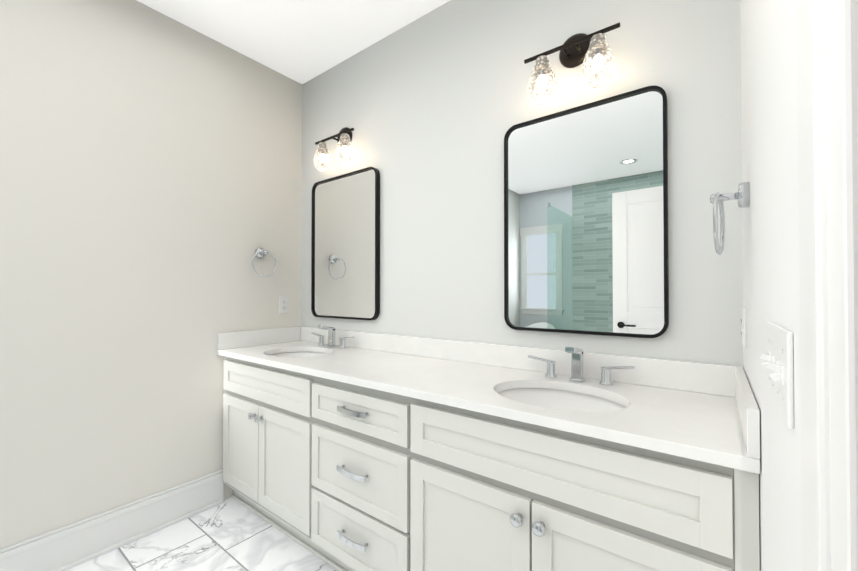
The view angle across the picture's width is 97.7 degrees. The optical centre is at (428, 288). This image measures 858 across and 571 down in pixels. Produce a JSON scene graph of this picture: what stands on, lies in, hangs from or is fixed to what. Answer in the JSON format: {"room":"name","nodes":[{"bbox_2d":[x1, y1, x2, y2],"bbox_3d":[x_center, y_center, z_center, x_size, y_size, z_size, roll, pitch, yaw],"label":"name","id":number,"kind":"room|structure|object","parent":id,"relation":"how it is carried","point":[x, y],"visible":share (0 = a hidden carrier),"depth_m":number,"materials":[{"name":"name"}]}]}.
{"room":"bathroom","nodes":[
{"label":"bathroom","id":0,"kind":"room"},
{"bbox_2d":[0,0,301,548],"bbox_3d":[-2.117,-0.114,1.191,0.120,2.740,3.830,0,-1,37],"label":"wall","id":1,"kind":"structure","parent":0,"point":[150,181],"depth_m":1.88,"materials":[{"name":"white paint"}]},
{"bbox_2d":[0,469,223,570],"bbox_3d":[-2.219,1.159,0.919,0.030,0.190,3.296,0,-1,37],"label":"baseboard","id":2,"kind":"structure","parent":1,"relation":"attached to","point":[67,547],"depth_m":1.81,"materials":[{"name":"white paint"}]},
{"bbox_2d":[217,326,300,348],"bbox_3d":[-1.081,0.313,2.431,0.020,0.100,0.548,0,-1,37],"label":"backsplash","id":3,"kind":"structure","parent":1,"relation":"attached to","point":[234,340],"depth_m":2.40,"materials":[{"name":"white stone"}]},
{"bbox_2d":[252,248,276,276],"bbox_3d":[-1.066,-0.170,2.409,0.081,0.188,0.170,0,-1,37],"label":"towel ring","id":4,"kind":"object","parent":1,"relation":"attached to","point":[260,252],"visible":1,"depth_m":2.40,"materials":[{"name":"silver metal"}]},
{"bbox_2d":[279,296,288,313],"bbox_3d":[-0.992,0.111,2.563,0.010,0.115,0.070,0,-1,37],"label":"electrical outlet","id":5,"kind":"object","parent":1,"relation":"attached to","point":[283,304],"visible":1,"depth_m":2.56,"materials":[{"name":"white plastic"}]},
{"bbox_2d":[65,497,336,570],"bbox_3d":[-0.596,1.294,0.020,3.940,0.100,4.070,0,-1,37],"label":"floor","id":6,"kind":"structure","parent":0,"point":[230,534],"depth_m":1.82,"materials":[{"name":"tile"}]},
{"bbox_2d":[217,353,759,570],"bbox_3d":[-0.125,0.824,1.704,2.416,0.876,0.582,0,-1,37],"label":"bathroom vanity","id":7,"kind":"object","parent":6,"relation":"on","point":[346,450],"depth_m":1.22,"materials":[{"name":"white paint"}]},
{"bbox_2d":[217,341,759,468],"bbox_3d":[-0.121,0.371,1.714,2.416,0.030,0.570,0,-1,37],"label":"countertop","id":8,"kind":"structure","parent":7,"relation":"on","point":[707,424],"depth_m":1.26,"materials":[{"name":"white stone"}]},
{"bbox_2d":[273,349,328,356],"bbox_3d":[-0.746,0.461,2.149,0.462,0.166,0.374,0,-1,37],"label":"sink","id":9,"kind":"object","parent":8,"relation":"in","point":[276,352],"depth_m":2.33,"materials":[{"name":"white ceramic"}]},
{"bbox_2d":[309,325,356,348],"bbox_3d":[-0.627,0.292,2.308,0.392,0.140,0.119,0,-1,37],"label":"faucet","id":10,"kind":"object","parent":8,"relation":"on","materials":[{"name":"silver metal"}]},
{"bbox_2d":[493,381,628,416],"bbox_3d":[0.430,0.452,1.256,0.462,0.166,0.374,0,-1,37],"label":"sink","id":11,"kind":"object","parent":8,"relation":"in","point":[587,400],"depth_m":1.41,"materials":[{"name":"white ceramic"}]},
{"bbox_2d":[525,346,636,384],"bbox_3d":[0.549,0.282,1.415,0.392,0.140,0.119,0,-1,37],"label":"faucet","id":12,"kind":"object","parent":8,"relation":"on","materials":[{"name":"silver metal"}]},
{"bbox_2d":[136,0,449,83],"bbox_3d":[-0.596,-1.546,0.051,3.940,0.100,4.070,0,-1,37],"label":"ceiling","id":13,"kind":"structure","parent":0,"point":[301,41],"depth_m":2.09,"materials":[{"name":"white paint"}]},
{"bbox_2d":[301,0,742,366],"bbox_3d":[0.089,-0.105,1.995,2.660,2.740,0.120,0,-1,37],"label":"wall","id":14,"kind":"structure","parent":0,"point":[432,107],"depth_m":1.76,"materials":[{"name":"white paint"}]},
{"bbox_2d":[314,127,354,171],"bbox_3d":[-0.582,-0.894,2.344,0.364,0.277,0.150,0,-1,37],"label":"sconce","id":15,"kind":"object","parent":14,"relation":"attached to","point":[344,137],"visible":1,"depth_m":2.34,"materials":[{"name":"glass"}]},
{"bbox_2d":[311,167,379,319],"bbox_3d":[-0.546,-0.266,2.385,0.625,0.910,0.029,0,-1,37],"label":"mirror","id":16,"kind":"object","parent":14,"relation":"attached to","point":[345,252],"visible":1,"depth_m":2.35,"materials":[{"name":"black mirror"}]},
{"bbox_2d":[301,326,732,396],"bbox_3d":[0.045,0.308,1.933,2.416,0.100,0.020,0,-1,37],"label":"backsplash","id":17,"kind":"structure","parent":14,"relation":"attached to","point":[697,377],"depth_m":1.58,"materials":[{"name":"white stone"}]},
{"bbox_2d":[524,22,619,104],"bbox_3d":[0.557,-0.903,1.479,0.364,0.277,0.150,0,-1,37],"label":"sconce","id":18,"kind":"object","parent":14,"relation":"attached to","point":[576,50],"visible":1,"depth_m":1.48,"materials":[{"name":"glass"}]},
{"bbox_2d":[504,85,668,337],"bbox_3d":[0.597,-0.275,1.516,0.625,0.910,0.029,0,-1,37],"label":"mirror","id":19,"kind":"object","parent":14,"relation":"attached to","point":[586,251],"visible":0.98,"depth_m":1.48,"materials":[{"name":"black mirror"}]},
{"bbox_2d":[740,0,801,570],"bbox_3d":[0.678,-0.119,0.671,0.120,2.740,1.275,0,-1,37],"label":"wall","id":20,"kind":"structure","parent":0,"point":[769,145],"depth_m":0.60,"materials":[{"name":"white paint"}]},
{"bbox_2d":[710,182,749,254],"bbox_3d":[0.802,-0.184,1.002,0.081,0.188,0.169,0,-1,37],"label":"towel ring","id":21,"kind":"object","parent":20,"relation":"attached to","point":[742,195],"visible":1,"depth_m":0.97,"materials":[{"name":"silver metal"}]},
{"bbox_2d":[741,308,745,347],"bbox_3d":[0.943,0.116,1.124,0.010,0.115,0.070,0,-1,37],"label":"electrical outlet","id":22,"kind":"object","parent":20,"relation":"attached to","point":[743,323],"visible":1,"depth_m":1.10,"materials":[{"name":"white plastic"}]},
{"bbox_2d":[733,366,759,456],"bbox_3d":[0.827,0.298,0.982,0.020,0.100,0.548,0,-1,37],"label":"backsplash","id":23,"kind":"structure","parent":20,"relation":"attached to","point":[748,412],"depth_m":0.82,"materials":[{"name":"white stone"}]},
{"bbox_2d":[759,321,793,428],"bbox_3d":[0.428,0.088,0.454,0.018,0.094,0.318,0,-1,37],"label":"switch plate","id":24,"kind":"object","parent":20,"relation":"attached to","point":[778,365],"visible":0.98,"depth_m":0.40,"materials":[{"name":"white plastic"}]},
{"bbox_3d":[0.053,-1.203,-0.139,0.120,0.590,0.790,0,-1,37],"label":"wall","id":25,"kind":"structure","parent":0,"visible":0},
{"bbox_2d":[796,0,857,570],"bbox_3d":[0.045,0.102,-0.146,0.144,2.280,1.050,0,-1,37],"label":"door frame","id":26,"kind":"structure","parent":25,"relation":"attached to","point":[827,67],"depth_m":0.23,"materials":[{"name":"white paint"}]}
]}

